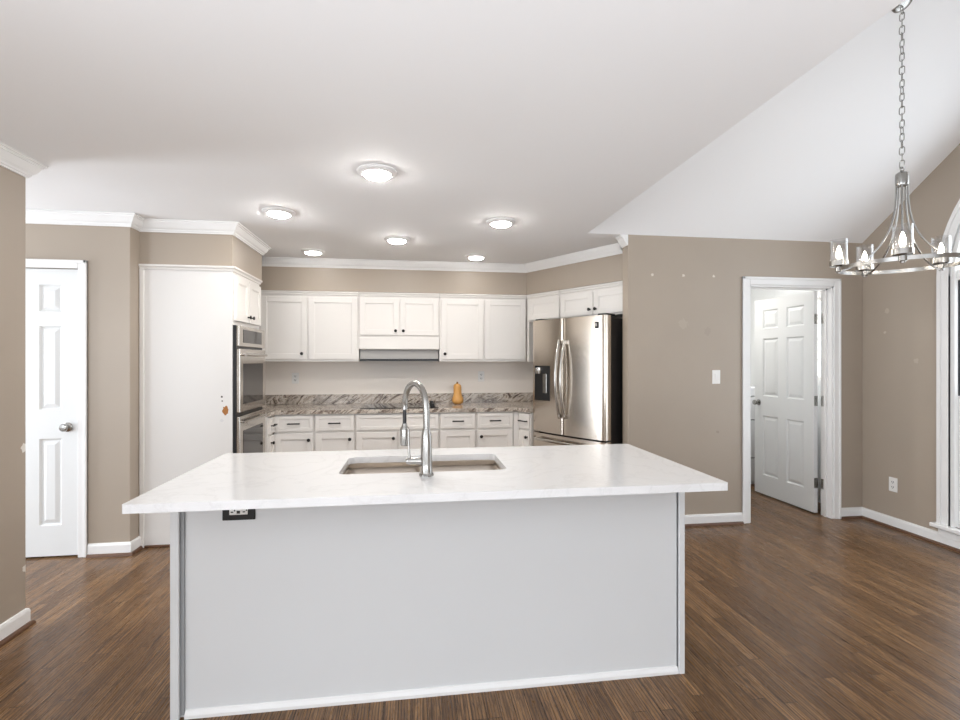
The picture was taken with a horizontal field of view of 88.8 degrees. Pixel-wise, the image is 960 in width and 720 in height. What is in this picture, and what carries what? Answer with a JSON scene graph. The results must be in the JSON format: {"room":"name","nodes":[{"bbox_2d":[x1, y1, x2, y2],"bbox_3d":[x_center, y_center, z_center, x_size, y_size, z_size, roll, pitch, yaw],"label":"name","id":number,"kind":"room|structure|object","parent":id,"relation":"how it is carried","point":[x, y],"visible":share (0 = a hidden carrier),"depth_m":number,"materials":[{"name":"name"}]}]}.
{"room":"kitchen","nodes":[
{"label":"kitchen","id":0,"kind":"room"},
{"bbox_2d":[0,166,25,623],"bbox_3d":[-2.290,0.170,1.579,0.110,2.420,1.950,0,0,-8],"label":"wall","id":1,"kind":"structure","parent":0,"point":[12,184],"depth_m":2.47,"materials":[{"name":"beige paint"}]},
{"bbox_2d":[0,608,35,646],"bbox_3d":[-2.292,1.334,1.594,0.170,0.092,1.980,0,0,-8],"label":"baseboard","id":2,"kind":"structure","parent":1,"relation":"attached to","point":[15,625],"depth_m":2.47,"materials":[{"name":"white wood"}]},
{"bbox_2d":[0,142,47,177],"bbox_3d":[-2.294,-0.997,1.611,0.238,0.084,2.014,0,0,-8],"label":"trim","id":3,"kind":"structure","parent":1,"relation":"attached to","point":[11,159],"depth_m":2.46,"materials":[{"name":"white wood"}]},
{"bbox_2d":[26,224,139,543],"bbox_3d":[-3.602,0.170,4.201,2.000,2.420,1.700,0,0,-8],"label":"wall","id":4,"kind":"structure","parent":0,"point":[112,254],"depth_m":3.48,"materials":[{"name":"beige paint"}]},
{"bbox_2d":[26,259,87,557],"bbox_3d":[-3.129,0.336,3.435,0.726,2.088,0.146,0,0,-8],"label":"door","id":5,"kind":"structure","parent":4,"relation":"in","point":[56,299],"depth_m":3.44,"materials":[{"name":"white wood"}]},
{"bbox_2d":[86,536,142,557],"bbox_3d":[-2.620,1.334,3.522,0.298,0.092,0.148,0,0,-8],"label":"baseboard","id":6,"kind":"structure","parent":4,"relation":"attached to","point":[113,549],"depth_m":3.47,"materials":[{"name":"white wood"}]},
{"bbox_2d":[140,232,622,294],"bbox_3d":[-0.576,-0.877,4.570,4.442,0.325,2.508,0,0,9],"label":"wall","id":7,"kind":"structure","parent":0,"point":[608,269],"depth_m":4.98,"materials":[{"name":"beige paint"}]},
{"bbox_2d":[26,209,270,255],"bbox_3d":[-3.194,-0.997,3.833,2.709,0.084,0.988,0,0,-8],"label":"trim","id":8,"kind":"structure","parent":7,"relation":"attached to","point":[33,216],"depth_m":3.58,"materials":[{"name":"white wood"}]},
{"bbox_2d":[262,243,622,272],"bbox_3d":[-0.656,-0.997,5.004,3.991,0.084,0.903,0,0,7],"label":"trim","id":9,"kind":"structure","parent":7,"relation":"attached to","point":[613,249],"depth_m":5.03,"materials":[{"name":"white wood"}]},
{"bbox_2d":[615,235,627,247],"bbox_3d":[1.181,-0.997,4.084,0.064,0.084,0.108,0,0,-8],"label":"trim","id":10,"kind":"structure","parent":7,"relation":"attached to","point":[622,240],"depth_m":4.06,"materials":[{"name":"white wood"}]},
{"bbox_2d":[265,299,532,433],"bbox_3d":[-1.099,0.170,5.451,3.540,2.420,0.100,0,0,-8],"label":"wall","id":11,"kind":"structure","parent":0,"point":[315,377],"depth_m":5.42,"materials":[{"name":"white paint"}]},
{"bbox_2d":[292,373,298,383],"bbox_3d":[-1.988,0.185,5.274,0.072,0.116,0.009,0,0,-8],"label":"wall outlet","id":12,"kind":"object","parent":11,"relation":"attached to","point":[295,376],"visible":1,"depth_m":5.27,"materials":[{"name":"white plastic"}]},
{"bbox_2d":[259,290,359,360],"bbox_3d":[-1.767,-0.352,5.122,1.005,0.714,0.368,0,0,-8],"label":"upper cabinet","id":13,"kind":"object","parent":11,"relation":"attached to","point":[297,325],"visible":0.91,"depth_m":4.98,"materials":[{"name":"white wood"}]},
{"bbox_2d":[265,392,532,403],"bbox_3d":[-0.827,0.412,4.992,3.708,0.100,0.877,0,0,-8],"label":"backsplash","id":14,"kind":"structure","parent":11,"relation":"attached to","point":[435,397],"depth_m":5.38,"materials":[{"name":"stone"}]},
{"bbox_2d":[360,350,437,360],"bbox_3d":[-0.861,-0.059,5.273,0.812,0.119,0.298,0,0,-8],"label":"range hood","id":15,"kind":"object","parent":11,"relation":"attached to","point":[365,355],"visible":0.98,"depth_m":5.14,"materials":[{"name":"grey metal"}]},
{"bbox_2d":[359,292,438,349],"bbox_3d":[-0.858,-0.414,5.246,0.826,0.589,0.368,0,0,-8],"label":"upper cabinet","id":16,"kind":"object","parent":11,"relation":"attached to","point":[387,321],"visible":1,"depth_m":5.10,"materials":[{"name":"white wood"}]},
{"bbox_2d":[478,371,483,381],"bbox_3d":[0.013,0.175,5.548,0.072,0.116,0.009,0,0,-8],"label":"wall outlet","id":17,"kind":"object","parent":11,"relation":"attached to","point":[480,373],"visible":1,"depth_m":5.54,"materials":[{"name":"white plastic"}]},
{"bbox_2d":[438,294,525,360],"bbox_3d":[0.018,-0.352,5.366,0.938,0.714,0.368,0,0,-8],"label":"upper cabinet","id":18,"kind":"object","parent":11,"relation":"attached to","point":[472,327],"visible":0.98,"depth_m":5.21,"materials":[{"name":"white wood"}]},
{"bbox_2d":[0,0,904,263],"bbox_3d":[-0.379,-1.070,0.554,8.800,0.060,10.600,0,0,-8],"label":"ceiling","id":19,"kind":"structure","parent":0,"point":[550,117],"depth_m":1.99,"materials":[{"name":"white paint"}]},
{"bbox_2d":[262,207,294,217],"bbox_3d":[-1.400,-1.020,3.412,0.216,0.038,0.216,0,0,-8],"label":"recessed light","id":20,"kind":"object","parent":19,"relation":"in","point":[276,212],"visible":1,"depth_m":3.36,"materials":[{"name":"white"}]},
{"bbox_2d":[301,248,324,255],"bbox_3d":[-1.577,-1.020,4.629,0.216,0.038,0.216,0,0,-8],"label":"recessed light","id":21,"kind":"object","parent":19,"relation":"in","point":[310,251],"visible":1,"depth_m":4.57,"materials":[{"name":"white"}]},
{"bbox_2d":[357,164,396,180],"bbox_3d":[-0.564,-1.020,2.688,0.216,0.038,0.216,0,0,-8],"label":"recessed light","id":22,"kind":"object","parent":19,"relation":"in","point":[376,172],"visible":1,"depth_m":2.64,"materials":[{"name":"white"}]},
{"bbox_2d":[384,236,409,243],"bbox_3d":[-0.707,-1.020,4.173,0.216,0.038,0.216,0,0,-8],"label":"recessed light","id":23,"kind":"object","parent":19,"relation":"in","point":[392,239],"visible":1,"depth_m":4.12,"materials":[{"name":"white glass"}]},
{"bbox_2d":[465,254,486,259],"bbox_3d":[-0.040,-1.020,4.854,0.216,0.038,0.216,0,0,-8],"label":"recessed light","id":24,"kind":"object","parent":19,"relation":"in","point":[469,256],"visible":1,"depth_m":4.80,"materials":[{"name":"white glass"}]},
{"bbox_2d":[486,217,514,227],"bbox_3d":[0.156,-1.020,3.655,0.216,0.038,0.216,0,0,-8],"label":"recessed light","id":25,"kind":"object","parent":19,"relation":"in","point":[500,222],"visible":1,"depth_m":3.60,"materials":[{"name":"white"}]},
{"bbox_2d":[0,484,959,719],"bbox_3d":[-0.379,1.430,0.554,8.800,0.100,10.600,0,0,-8],"label":"floor","id":26,"kind":"structure","parent":0,"point":[792,612],"depth_m":2.38,"materials":[{"name":"brown wood"}]},
{"bbox_2d":[138,264,262,547],"bbox_3d":[-2.211,0.333,3.984,0.692,2.094,0.686,0,0,-8],"label":"oven tower","id":27,"kind":"object","parent":26,"relation":"on","point":[188,314],"visible":0.77,"depth_m":3.66,"materials":[{"name":"white wood"}]},
{"bbox_2d":[233,325,267,452],"bbox_3d":[-2.146,0.343,4.006,0.644,1.231,0.652,0,0,-8],"label":"double oven","id":28,"kind":"object","parent":27,"relation":"in","point":[249,356],"visible":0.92,"depth_m":3.90,"materials":[{"name":"silver metal"}]},
{"bbox_2d":[265,416,277,451],"bbox_3d":[-2.185,0.941,4.430,0.650,0.878,0.164,0,0,-8],"label":"base cabinet","id":29,"kind":"object","parent":26,"relation":"on","point":[270,424],"visible":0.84,"depth_m":4.41,"materials":[{"name":"white wood"}]},
{"bbox_2d":[274,414,314,451],"bbox_3d":[-1.779,0.941,4.879,0.362,0.878,0.670,0,0,-8],"label":"base cabinet","id":30,"kind":"object","parent":26,"relation":"on","point":[293,433],"visible":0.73,"depth_m":4.58,"materials":[{"name":"white wood"}]},
{"bbox_2d":[315,414,354,450],"bbox_3d":[-1.413,0.941,4.929,0.373,0.878,0.670,0,0,-8],"label":"base cabinet","id":31,"kind":"object","parent":26,"relation":"on","point":[333,432],"visible":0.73,"depth_m":4.63,"materials":[{"name":"white wood"}]},
{"bbox_2d":[355,413,438,449],"bbox_3d":[-0.831,0.941,5.009,0.798,0.878,0.670,0,0,-8],"label":"base cabinet","id":32,"kind":"object","parent":26,"relation":"on","point":[376,431],"visible":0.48,"depth_m":4.70,"materials":[{"name":"white wood"}]},
{"bbox_2d":[262,392,532,416],"bbox_3d":[-0.823,0.431,4.984,3.713,0.138,0.895,0,0,-8],"label":"countertop","id":33,"kind":"structure","parent":32,"relation":"on","point":[473,402],"depth_m":5.23,"materials":[{"name":"stone"}]},
{"bbox_2d":[360,401,438,408],"bbox_3d":[-0.815,0.441,5.016,0.755,0.040,0.500,0,0,-8],"label":"cooktop","id":34,"kind":"object","parent":33,"relation":"in","point":[432,404],"visible":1,"depth_m":4.89,"materials":[{"name":"black glass"}]},
{"bbox_2d":[452,382,463,403],"bbox_3d":[-0.238,0.341,5.256,0.124,0.241,0.124,0,0,-8],"label":"butternut squash","id":35,"kind":"object","parent":33,"relation":"on","point":[457,398],"visible":1,"depth_m":5.21,"materials":[{"name":"brown food"}]},
{"bbox_2d":[170,464,684,719],"bbox_3d":[-0.181,0.938,2.306,2.114,0.884,0.582,0,0,-8],"label":"kitchen island","id":36,"kind":"object","parent":26,"relation":"on","point":[280,609],"visible":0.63,"depth_m":2.02,"materials":[{"name":"white wood"}]},
{"bbox_2d":[222,509,254,520],"bbox_3d":[-0.946,0.587,1.922,0.122,0.075,0.011,0,0,-8],"label":"island outlet","id":37,"kind":"object","parent":36,"relation":"attached to","point":[241,514],"visible":0.59,"depth_m":1.92,"materials":[{"name":"black plastic"}]},
{"bbox_2d":[229,509,247,514],"bbox_3d":[-0.946,0.585,1.919,0.068,0.034,0.003,0,0,-8],"label":"receptacle","id":38,"kind":"object","parent":37,"relation":"attached to","point":[241,511],"depth_m":1.92,"materials":[{"name":"white plastic"}]},
{"bbox_2d":[122,444,727,513],"bbox_3d":[-0.165,0.480,2.169,2.130,0.030,0.888,0,0,-8],"label":"island countertop","id":39,"kind":"structure","parent":36,"relation":"on","point":[229,481],"depth_m":1.91,"materials":[{"name":"white stone"}]},
{"bbox_2d":[400,380,433,476],"bbox_3d":[-0.294,0.273,2.063,0.102,0.383,0.267,0,0,-35],"label":"faucet","id":40,"kind":"object","parent":39,"relation":"on","point":[425,460],"visible":1,"depth_m":1.98,"materials":[{"name":"silver metal"}]},
{"bbox_2d":[343,460,501,473],"bbox_3d":[-0.257,0.601,2.234,0.767,0.210,0.423,0,0,-8],"label":"sink","id":41,"kind":"object","parent":39,"relation":"in","point":[460,465],"visible":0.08,"depth_m":2.41,"materials":[{"name":"silver metal"}]},
{"bbox_2d":[439,412,475,447],"bbox_3d":[-0.256,0.941,5.087,0.360,0.878,0.670,0,0,-8],"label":"base cabinet","id":42,"kind":"object","parent":26,"relation":"on","point":[456,429],"visible":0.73,"depth_m":4.79,"materials":[{"name":"white wood"}]},
{"bbox_2d":[476,412,512,446],"bbox_3d":[0.109,0.941,5.137,0.371,0.878,0.670,0,0,-8],"label":"base cabinet","id":43,"kind":"object","parent":26,"relation":"on","point":[493,429],"visible":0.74,"depth_m":4.84,"materials":[{"name":"white wood"}]},
{"bbox_2d":[513,411,518,446],"bbox_3d":[0.360,0.941,4.887,0.056,0.878,0.018,0,0,-8],"label":"filler panel","id":44,"kind":"object","parent":26,"relation":"on","point":[515,414],"visible":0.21,"depth_m":4.88,"materials":[{"name":"white wood"}]},
{"bbox_2d":[518,412,535,445],"bbox_3d":[0.580,0.941,4.921,0.450,0.878,0.163,0,0,-39],"label":"base cabinet","id":45,"kind":"object","parent":26,"relation":"on","point":[525,420],"visible":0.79,"depth_m":4.78,"materials":[{"name":"white wood"}]},
{"bbox_2d":[533,313,622,445],"bbox_3d":[0.987,0.489,4.569,0.761,1.782,0.854,0,0,-39],"label":"refrigerator","id":46,"kind":"object","parent":26,"relation":"on","point":[578,361],"visible":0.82,"depth_m":4.27,"materials":[{"name":"grey metal"}]},
{"bbox_2d":[751,386,754,483],"bbox_3d":[2.837,0.835,5.750,0.660,1.090,0.674,0,0,-8],"label":"dryer","id":47,"kind":"object","parent":26,"relation":"on","point":[752,387],"visible":0.06,"depth_m":5.45,"materials":[{"name":"white metal"}]},
{"bbox_2d":[623,235,861,514],"bbox_3d":[2.290,0.170,4.234,2.175,2.420,0.110,0,0,-8],"label":"wall","id":48,"kind":"structure","parent":0,"point":[682,296],"depth_m":4.12,"materials":[{"name":"beige paint"}]},
{"bbox_2d":[712,370,719,383],"bbox_3d":[1.994,0.135,4.132,0.072,0.116,0.012,0,0,-8],"label":"light switch","id":49,"kind":"object","parent":48,"relation":"attached to","point":[715,373],"visible":1,"depth_m":4.13,"materials":[{"name":"white plastic"}]},
{"bbox_2d":[742,276,840,523],"bbox_3d":[2.632,0.331,4.670,0.936,2.098,0.923,0,0,-8],"label":"door","id":50,"kind":"structure","parent":48,"relation":"in","point":[785,402],"depth_m":4.51,"materials":[{"name":"painted wood"},{"name":"brushed nickel"}]},
{"bbox_2d":[685,507,959,552],"bbox_3d":[2.833,1.334,0.150,2.205,0.092,8.330,0,0,-8],"label":"baseboard","id":51,"kind":"structure","parent":48,"relation":"attached to","point":[696,520],"depth_m":4.10,"materials":[{"name":"white wood"}]},
{"bbox_2d":[588,0,959,242],"bbox_3d":[2.415,-1.622,2.581,2.715,1.164,3.200,0,0,-8],"label":"sloped ceiling","id":52,"kind":"structure","parent":0,"point":[818,161],"depth_m":3.52,"materials":[{"name":"white paint"}]},
{"bbox_2d":[829,0,959,277],"bbox_3d":[2.392,-1.277,2.769,0.641,1.543,0.650,0,0,-8],"label":"chandelier","id":53,"kind":"object","parent":52,"relation":"hanging from","point":[941,260],"visible":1,"depth_m":2.76,"materials":[{"name":"silver metal"}]},
{"bbox_2d":[751,289,820,502],"bbox_3d":[2.486,0.170,5.255,1.510,2.420,1.860,0,0,-8],"label":"wall","id":54,"kind":"structure","parent":0,"point":[756,294],"depth_m":5.43,"materials":[{"name":"white paint"}]},
{"bbox_2d":[819,144,959,530],"bbox_3d":[3.865,-0.407,1.185,0.120,3.574,10.500,0,0,-8],"label":"wall","id":55,"kind":"structure","parent":0,"point":[899,309],"depth_m":3.94,"materials":[{"name":"beige paint"}]},
{"bbox_2d":[818,291,820,385],"bbox_3d":[3.315,-0.220,4.985,0.100,0.920,0.860,0,0,-8],"label":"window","id":56,"kind":"structure","parent":55,"relation":"in","point":[819,292],"depth_m":4.86,"materials":[{"name":"white"}]},
{"bbox_2d":[889,477,897,492],"bbox_3d":[3.409,1.020,4.044,0.009,0.116,0.072,0,0,-8],"label":"wall outlet","id":57,"kind":"object","parent":55,"relation":"attached to","point":[893,482],"visible":1,"depth_m":4.04,"materials":[{"name":"white plastic"}]},
{"bbox_2d":[929,199,959,542],"bbox_3d":[3.629,-0.158,2.707,0.175,2.945,2.060,0,0,-8],"label":"window","id":58,"kind":"structure","parent":55,"relation":"in","point":[948,280],"depth_m":3.62,"materials":[{"name":"white wood"}]},
{"bbox_3d":[1.243,0.170,5.005,1.007,2.420,1.663,0,0,-8],"label":"wall","id":59,"kind":"structure","parent":0,"visible":0},
{"bbox_2d":[526,290,560,360],"bbox_3d":[0.772,-0.352,5.198,0.341,0.714,0.478,0,0,-39],"label":"upper cabinet","id":60,"kind":"object","parent":59,"relation":"attached to","point":[546,305],"visible":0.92,"depth_m":5.12,"materials":[{"name":"white wood"}]},
{"bbox_2d":[559,281,622,317],"bbox_3d":[1.175,-0.565,4.678,0.365,0.289,0.828,0,0,-39],"label":"upper cabinet","id":61,"kind":"object","parent":59,"relation":"attached to","point":[591,300],"visible":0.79,"depth_m":4.59,"materials":[{"name":"white wood"}]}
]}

